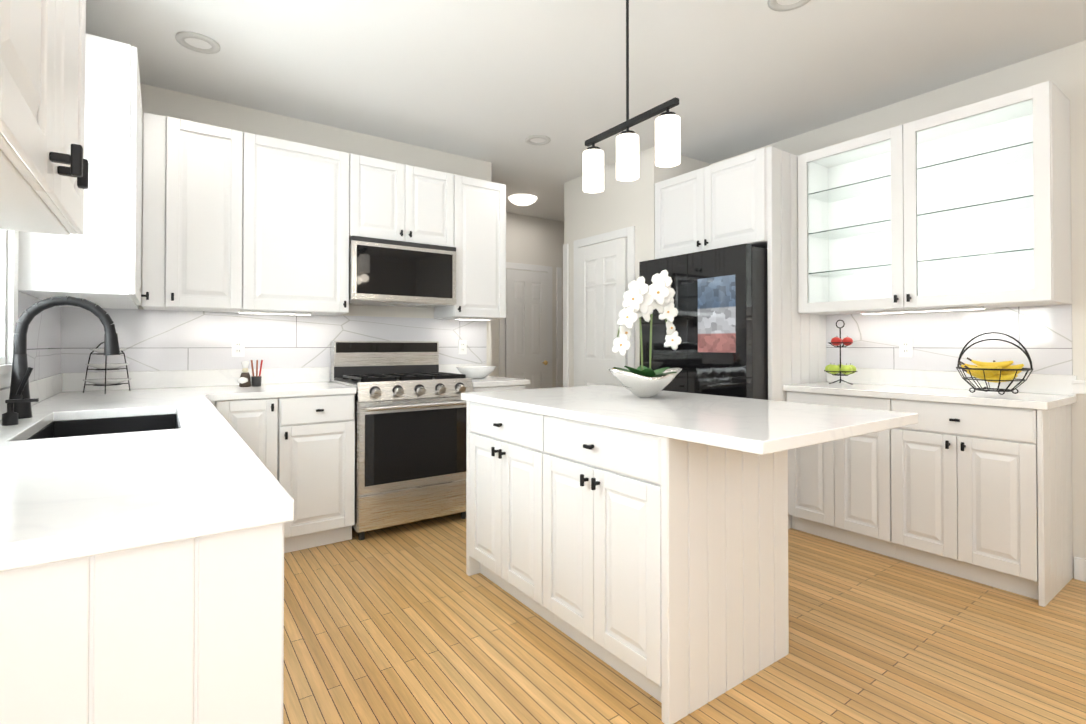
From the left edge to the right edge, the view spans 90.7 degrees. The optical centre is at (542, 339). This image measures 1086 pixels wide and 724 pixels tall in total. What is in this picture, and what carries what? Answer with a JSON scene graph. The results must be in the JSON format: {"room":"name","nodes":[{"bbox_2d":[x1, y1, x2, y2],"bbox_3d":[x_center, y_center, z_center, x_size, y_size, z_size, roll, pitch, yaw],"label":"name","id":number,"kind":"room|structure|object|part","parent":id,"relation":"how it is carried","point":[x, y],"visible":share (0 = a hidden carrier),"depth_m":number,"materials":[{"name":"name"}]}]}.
{"room":"kitchen","nodes":[
{"label":"kitchen","id":0,"kind":"room"},
{"bbox_2d":[88,83,491,375],"bbox_3d":[-1.550,-0.136,3.712,2.670,2.680,0.120,0,-1,-35],"label":"wall","id":1,"kind":"structure","parent":0,"point":[169,103],"depth_m":3.67,"materials":[{"name":"white paint"}]},
{"bbox_2d":[162,116,257,311],"bbox_3d":[-1.951,-0.687,3.141,0.425,1.028,0.355,0,-1,-35],"label":"upper cabinet","id":2,"kind":"object","parent":1,"relation":"attached to","point":[234,220],"depth_m":2.99,"materials":[{"name":"white wood"}]},
{"bbox_2d":[61,307,486,381],"bbox_3d":[-1.531,0.088,3.645,2.612,0.512,0.008,0,-1,-35],"label":"backsplash","id":3,"kind":"structure","parent":1,"relation":"attached to","point":[161,340],"depth_m":3.35,"materials":[{"name":"tile"}]},
{"bbox_2d":[232,339,244,356],"bbox_3d":[-1.912,0.051,3.364,0.070,0.114,0.008,0,-1,-35],"label":"electrical outlet","id":4,"kind":"object","parent":3,"relation":"attached to","point":[238,347],"visible":1,"depth_m":3.36,"materials":[{"name":"white plastic"}]},
{"bbox_2d":[458,340,466,353],"bbox_3d":[-0.640,0.060,4.267,0.070,0.114,0.008,0,-1,-35],"label":"electrical outlet","id":5,"kind":"object","parent":3,"relation":"attached to","point":[462,346],"visible":1,"depth_m":4.26,"materials":[{"name":"white plastic"}]},
{"bbox_2d":[258,135,361,314],"bbox_3d":[-1.584,-0.685,3.402,0.721,1.028,0.355,0,-1,-35],"label":"upper cabinet","id":6,"kind":"object","parent":1,"relation":"attached to","point":[310,197],"depth_m":3.28,"materials":[{"name":"white wood"}]},
{"bbox_2d":[238,311,310,314],"bbox_3d":[-1.643,-0.164,3.297,0.400,0.013,0.050,0,-1,-35],"label":"under-cabinet light","id":7,"kind":"object","parent":6,"relation":"attached to","point":[268,312],"visible":1,"depth_m":3.27,"materials":[{"name":"white plastic"}]},
{"bbox_2d":[362,156,457,247],"bbox_3d":[-1.040,-0.928,3.790,0.734,0.534,0.355,0,-1,-35],"label":"upper cabinet","id":8,"kind":"object","parent":1,"relation":"attached to","point":[401,202],"depth_m":3.66,"materials":[{"name":"white wood"}]},
{"bbox_2d":[349,236,455,307],"bbox_3d":[-1.026,-0.452,3.766,0.728,0.410,0.399,0,-1,-35],"label":"microwave","id":9,"kind":"object","parent":8,"relation":"attached to","point":[384,272],"visible":0.94,"depth_m":3.59,"materials":[{"name":"silver metal"}]},
{"bbox_2d":[434,175,505,318],"bbox_3d":[-0.587,-0.678,4.109,0.500,1.028,0.355,0,-1,-35],"label":"upper cabinet","id":10,"kind":"object","parent":1,"relation":"attached to","point":[481,250],"depth_m":3.98,"materials":[{"name":"white wood"}]},
{"bbox_2d":[455,318,490,320],"bbox_3d":[-0.533,-0.156,4.084,0.280,0.013,0.050,0,-1,-35],"label":"under-cabinet light","id":11,"kind":"object","parent":10,"relation":"attached to","point":[484,319],"visible":0.96,"depth_m":4.05,"materials":[{"name":"white plastic"}]},
{"bbox_2d":[491,212,563,387],"bbox_3d":[-0.224,-0.110,6.309,3.200,2.680,0.120,0,-1,-35],"label":"wall","id":12,"kind":"structure","parent":0,"point":[531,240],"depth_m":6.34,"materials":[{"name":"white paint"}]},
{"bbox_2d":[499,262,551,387],"bbox_3d":[-0.192,0.174,6.243,0.740,2.110,0.018,0,-1,-35],"label":"door frame","id":13,"kind":"structure","parent":12,"relation":"attached to","point":[530,267],"depth_m":6.33,"materials":[{"name":"white wood"}]},
{"bbox_2d":[505,269,547,388],"bbox_3d":[-0.166,0.211,6.206,0.580,2.020,0.107,0,-1,-35],"label":"hall door","id":14,"kind":"structure","parent":12,"relation":"in","point":[526,338],"depth_m":6.22,"materials":[{"name":"white wood"}]},
{"bbox_2d":[556,267,561,387],"bbox_3d":[0.196,0.177,6.518,0.070,2.110,0.020,0,-1,-35],"label":"door frame","id":15,"kind":"structure","parent":12,"relation":"attached to","point":[558,326],"depth_m":6.51,"materials":[{"name":"white wood"}]},
{"bbox_2d":[86,0,1085,221],"bbox_3d":[0.904,-1.527,2.573,5.700,0.080,7.700,0,-1,-35],"label":"ceiling","id":16,"kind":"structure","parent":0,"point":[495,83],"depth_m":2.86,"materials":[{"name":"white paint"}]},
{"bbox_2d":[175,32,219,53],"bbox_3d":[-1.724,-1.490,2.682,0.190,0.032,0.190,0,-1,-35],"label":"recessed light","id":17,"kind":"object","parent":16,"relation":"in","point":[180,37],"visible":0.81,"depth_m":2.66,"materials":[{"name":"grey"}]},
{"bbox_2d":[508,194,536,205],"bbox_3d":[-0.209,-1.423,5.523,0.300,0.070,0.300,0,-1,-35],"label":"light","id":18,"kind":"object","parent":16,"relation":"attached to","point":[522,199],"visible":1,"depth_m":5.44,"materials":[{"name":"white glass"}]},
{"bbox_2d":[525,135,550,144],"bbox_3d":[-0.038,-1.477,3.952,0.190,0.032,0.190,0,-1,-35],"label":"recessed light","id":19,"kind":"object","parent":16,"relation":"in","point":[529,138],"visible":0.83,"depth_m":3.92,"materials":[{"name":"grey"}]},
{"bbox_2d":[583,0,680,192],"bbox_3d":[0.348,-1.078,2.211,0.120,0.824,0.524,0,-1,-35],"label":"pendant light","id":20,"kind":"object","parent":16,"relation":"hanging from","point":[667,141],"visible":1,"depth_m":2.17,"materials":[{"name":"black"}]},
{"bbox_2d":[767,0,810,11],"bbox_3d":[1.078,-1.493,2.328,0.190,0.032,0.190,0,-1,-35],"label":"recessed light","id":21,"kind":"object","parent":16,"relation":"in","point":[774,5],"visible":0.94,"depth_m":2.38,"materials":[{"name":"grey"}]},
{"bbox_2d":[564,147,710,386],"bbox_3d":[1.305,-0.122,5.088,1.920,2.680,1.120,0,-1,-35],"label":"wall","id":22,"kind":"structure","parent":0,"point":[615,204],"depth_m":4.41,"materials":[{"name":"white paint"}]},
{"bbox_2d":[563,244,568,386],"bbox_3d":[0.210,0.167,4.952,0.018,2.100,0.070,0,-1,-35],"label":"trim","id":23,"kind":"structure","parent":22,"relation":"attached to","point":[565,315],"depth_m":4.94,"materials":[{"name":"white wood"}]},
{"bbox_2d":[578,238,627,386],"bbox_3d":[0.466,0.194,4.514,0.107,2.020,0.600,0,-1,-35],"label":"pantry door","id":24,"kind":"structure","parent":22,"relation":"in","point":[602,279],"depth_m":4.52,"materials":[{"name":"white wood"}]},
{"bbox_2d":[574,226,634,385],"bbox_3d":[0.502,0.158,4.540,0.018,2.110,0.760,0,-1,-35],"label":"door frame","id":25,"kind":"structure","parent":22,"relation":"attached to","point":[628,233],"depth_m":4.47,"materials":[{"name":"white wood"}]},
{"bbox_2d":[283,512,1085,723],"bbox_3d":[0.904,1.223,2.546,5.700,0.060,7.700,0,-1,-35],"label":"floor","id":26,"kind":"structure","parent":0,"point":[411,623],"depth_m":2.05,"materials":[{"name":"brown wood"}]},
{"bbox_2d":[0,506,295,723],"bbox_3d":[-0.844,0.737,0.938,0.620,0.880,0.547,0,-1,-35],"label":"base cabinet","id":27,"kind":"object","parent":26,"relation":"on","point":[188,631],"depth_m":0.79,"materials":[{"name":"white wood"}]},
{"bbox_2d":[0,370,293,571],"bbox_3d":[-1.505,0.340,1.881,0.630,0.337,2.910,0,-1,-35],"label":"countertop","id":28,"kind":"structure","parent":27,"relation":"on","point":[153,458],"depth_m":1.08,"materials":[{"name":"stone"}]},
{"bbox_2d":[2,296,119,425],"bbox_3d":[-1.653,0.056,1.843,0.304,0.427,0.251,0,-1,-35],"label":"faucet","id":29,"kind":"object","parent":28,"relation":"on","point":[19,401],"visible":1,"depth_m":1.85,"materials":[{"name":"black metal"}]},
{"bbox_2d":[83,342,131,393],"bbox_3d":[-2.266,0.126,2.789,0.202,0.299,0.213,0,-1,-35],"label":"plate rack","id":30,"kind":"object","parent":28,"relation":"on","point":[105,381],"visible":0.73,"depth_m":2.77,"materials":[{"name":"black"}]},
{"bbox_2d":[210,400,235,430],"bbox_3d":[-2.107,0.756,2.822,0.740,0.880,0.671,0,-1,-35],"label":"base cabinet","id":31,"kind":"object","parent":26,"relation":"on","point":[227,408],"depth_m":2.80,"materials":[{"name":"white wood"}]},
{"bbox_2d":[236,397,295,505],"bbox_3d":[-1.722,0.759,3.120,0.356,0.880,0.630,0,-1,-35],"label":"base cabinet","id":32,"kind":"object","parent":26,"relation":"on","point":[267,426],"depth_m":2.92,"materials":[{"name":"white wood"}]},
{"bbox_2d":[296,394,354,550],"bbox_3d":[-1.485,0.761,3.289,0.476,0.880,0.630,0,-1,-35],"label":"base cabinet","id":33,"kind":"object","parent":26,"relation":"on","point":[325,424],"depth_m":3.08,"materials":[{"name":"white wood"}]},
{"bbox_2d":[196,367,356,398],"bbox_3d":[-1.594,0.252,3.208,0.760,0.135,0.643,0,-1,-35],"label":"countertop","id":34,"kind":"structure","parent":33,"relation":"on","point":[315,381],"depth_m":3.34,"materials":[{"name":"stone"}]},
{"bbox_2d":[237,360,262,386],"bbox_3d":[-1.770,0.203,3.240,0.140,0.161,0.071,0,-1,-35],"label":"chef figurine","id":35,"kind":"object","parent":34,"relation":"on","point":[245,379],"visible":1,"depth_m":3.23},
{"bbox_2d":[331,341,472,539],"bbox_3d":[-0.941,0.606,3.606,0.760,1.195,0.721,0,-1,-35],"label":"range","id":36,"kind":"object","parent":26,"relation":"on","point":[410,430],"visible":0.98,"depth_m":3.38,"materials":[{"name":"grey metal"}]},
{"bbox_2d":[439,364,528,391],"bbox_3d":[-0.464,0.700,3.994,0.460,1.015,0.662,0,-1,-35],"label":"countertop","id":37,"kind":"structure","parent":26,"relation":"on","point":[497,388],"depth_m":3.81,"materials":[{"name":"white stone"}]},
{"bbox_2d":[456,366,495,378],"bbox_3d":[-0.507,0.248,4.069,0.304,0.087,0.304,0,-1,-35],"label":"bowl","id":38,"kind":"object","parent":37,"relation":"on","point":[475,372],"visible":0.98,"depth_m":3.97,"materials":[{"name":"white ceramic"}]},
{"bbox_3d":[-0.470,0.260,4.008,0.460,0.135,0.640,0,-1,-35],"label":"cab top","id":39,"kind":"part","parent":37,"relation":"part of","materials":[{"name":"white stone"}]},
{"bbox_2d":[466,401,788,723],"bbox_3d":[0.256,0.749,2.373,0.703,0.885,1.340,0,-1,-35],"label":"kitchen island","id":40,"kind":"object","parent":26,"relation":"on","point":[655,566],"visible":0.9,"depth_m":1.88,"materials":[{"name":"white wood"}]},
{"bbox_2d":[461,385,917,454],"bbox_3d":[0.464,0.287,2.341,0.967,0.035,1.700,0,-1,-35],"label":"island countertop","id":41,"kind":"structure","parent":40,"relation":"on","point":[758,426],"depth_m":1.90,"materials":[{"name":"stone"}]},
{"bbox_2d":[608,270,681,397],"bbox_3d":[0.478,-0.032,2.505,0.478,0.604,0.278,0,-1,-35],"label":"orchid","id":42,"kind":"object","parent":41,"relation":"on","point":[641,298],"visible":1,"depth_m":2.46,"materials":[{"name":"white plant"}]},
{"bbox_2d":[639,244,767,399],"bbox_3d":[1.302,0.305,3.825,0.822,1.760,0.890,0,-1,-35],"label":"fridge","id":43,"kind":"object","parent":26,"relation":"on","point":[720,321],"visible":0.48,"depth_m":3.40,"materials":[{"name":"grey metal"}]},
{"bbox_2d":[767,146,825,528],"bbox_3d":[1.674,0.002,3.512,0.659,2.400,0.030,0,-1,-35],"label":"panel","id":44,"kind":"object","parent":26,"relation":"on","point":[796,347],"visible":0.42,"depth_m":3.41,"materials":[{"name":"white wood"}]},
{"bbox_2d":[783,368,1076,606],"bbox_3d":[2.085,0.690,3.018,0.552,1.015,1.234,0,-1,-35],"label":"base cabinet","id":45,"kind":"object","parent":26,"relation":"on","point":[981,494],"depth_m":2.71,"materials":[{"name":"white wood"}]},
{"bbox_2d":[824,320,856,384],"bbox_3d":[1.897,0.078,3.422,0.190,0.411,0.190,0,-1,-35],"label":"fruit stand","id":46,"kind":"object","parent":45,"relation":"on","point":[840,368],"visible":1,"depth_m":3.38,"materials":[{"name":"black"}]},
{"bbox_3d":[2.088,0.250,3.025,0.544,0.135,1.234,0,-1,-35],"label":"right base cabinet top","id":47,"kind":"part","parent":45,"relation":"part of","materials":[{"name":"white stone"}]},
{"bbox_2d":[956,332,1033,394],"bbox_3d":[2.324,0.118,2.768,0.309,0.316,0.309,0,-1,-35],"label":"fruit basket","id":48,"kind":"object","parent":45,"relation":"on","point":[994,371],"visible":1,"depth_m":2.74,"materials":[{"name":"black"}]},
{"bbox_2d":[711,40,1085,577],"bbox_3d":[2.931,-0.148,2.416,0.120,2.680,5.120,0,-1,-35],"label":"wall","id":49,"kind":"structure","parent":0,"point":[1063,69],"depth_m":2.71,"materials":[{"name":"white paint"}]},
{"bbox_2d":[655,148,766,258],"bbox_3d":[1.376,-0.901,3.894,0.712,0.585,0.919,0,-1,-35],"label":"upper cabinet","id":50,"kind":"object","parent":49,"relation":"attached to","point":[722,204],"visible":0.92,"depth_m":3.64,"materials":[{"name":"white wood"}]},
{"bbox_2d":[798,81,1071,314],"bbox_3d":[2.142,-0.688,3.081,0.402,1.028,1.219,0,-1,-35],"label":"upper cabinet","id":51,"kind":"object","parent":49,"relation":"attached to","point":[967,205],"visible":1,"depth_m":3.00,"materials":[{"name":"white wood"}]},
{"bbox_2d":[861,306,984,313],"bbox_3d":[2.158,-0.166,3.082,0.050,0.013,0.600,0,-1,-35],"label":"under-cabinet light","id":52,"kind":"object","parent":51,"relation":"attached to","point":[930,310],"visible":0.96,"depth_m":3.04,"materials":[{"name":"white plastic"}]},
{"bbox_2d":[826,304,1072,374],"bbox_3d":[2.303,0.005,3.190,0.008,0.356,1.221,0,-1,-35],"label":"backsplash","id":53,"kind":"structure","parent":49,"relation":"attached to","point":[1042,335],"depth_m":3.08,"materials":[{"name":"tile"}]},
{"bbox_2d":[899,338,912,356],"bbox_3d":[2.224,0.050,3.286,0.008,0.114,0.070,0,-1,-35],"label":"electrical outlet","id":54,"kind":"object","parent":53,"relation":"attached to","point":[906,347],"visible":1,"depth_m":3.28,"materials":[{"name":"white plastic"}]},
{"bbox_2d":[1071,380,1085,393],"bbox_3d":[3.499,0.224,1.482,0.030,0.067,2.945,0,-1,-35],"label":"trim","id":55,"kind":"structure","parent":49,"relation":"attached to","point":[1078,386],"depth_m":2.66,"materials":[{"name":"white wood"}]},
{"bbox_2d":[1074,557,1085,581],"bbox_3d":[3.505,1.127,1.478,0.015,0.110,2.945,0,-1,-35],"label":"baseboard","id":56,"kind":"structure","parent":49,"relation":"attached to","point":[1080,569],"depth_m":2.66,"materials":[{"name":"white wood"}]},
{"bbox_3d":[-0.908,-0.168,0.397,0.120,2.680,6.270,0,-1,-35],"label":"wall","id":57,"kind":"structure","parent":0,"visible":0},
{"bbox_2d":[0,229,18,388],"bbox_3d":[-1.614,-0.442,1.413,0.142,1.203,1.320,0,-1,-35],"label":"window","id":58,"kind":"structure","parent":57,"relation":"in","point":[9,245],"depth_m":1.91,"materials":[{"name":"white"}]},
{"bbox_2d":[0,291,61,389],"bbox_3d":[-1.757,-0.009,1.701,0.008,0.356,2.902,0,-1,-35],"label":"backsplash","id":59,"kind":"structure","parent":57,"relation":"attached to","point":[44,345],"depth_m":2.44,"materials":[{"name":"tile"}]},
{"bbox_2d":[0,0,88,234],"bbox_3d":[-0.788,-0.712,0.651,0.362,1.028,0.700,0,-1,-35],"label":"upper cabinet","id":60,"kind":"object","parent":57,"relation":"attached to","point":[44,173],"visible":1,"depth_m":0.71,"materials":[{"name":"white wood"}]},
{"bbox_2d":[18,33,148,308],"bbox_3d":[-2.125,-0.693,2.560,0.392,1.028,1.098,0,-1,-35],"label":"upper cabinet","id":61,"kind":"object","parent":57,"relation":"attached to","point":[98,261],"visible":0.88,"depth_m":2.15,"materials":[{"name":"white wood"}]}
]}

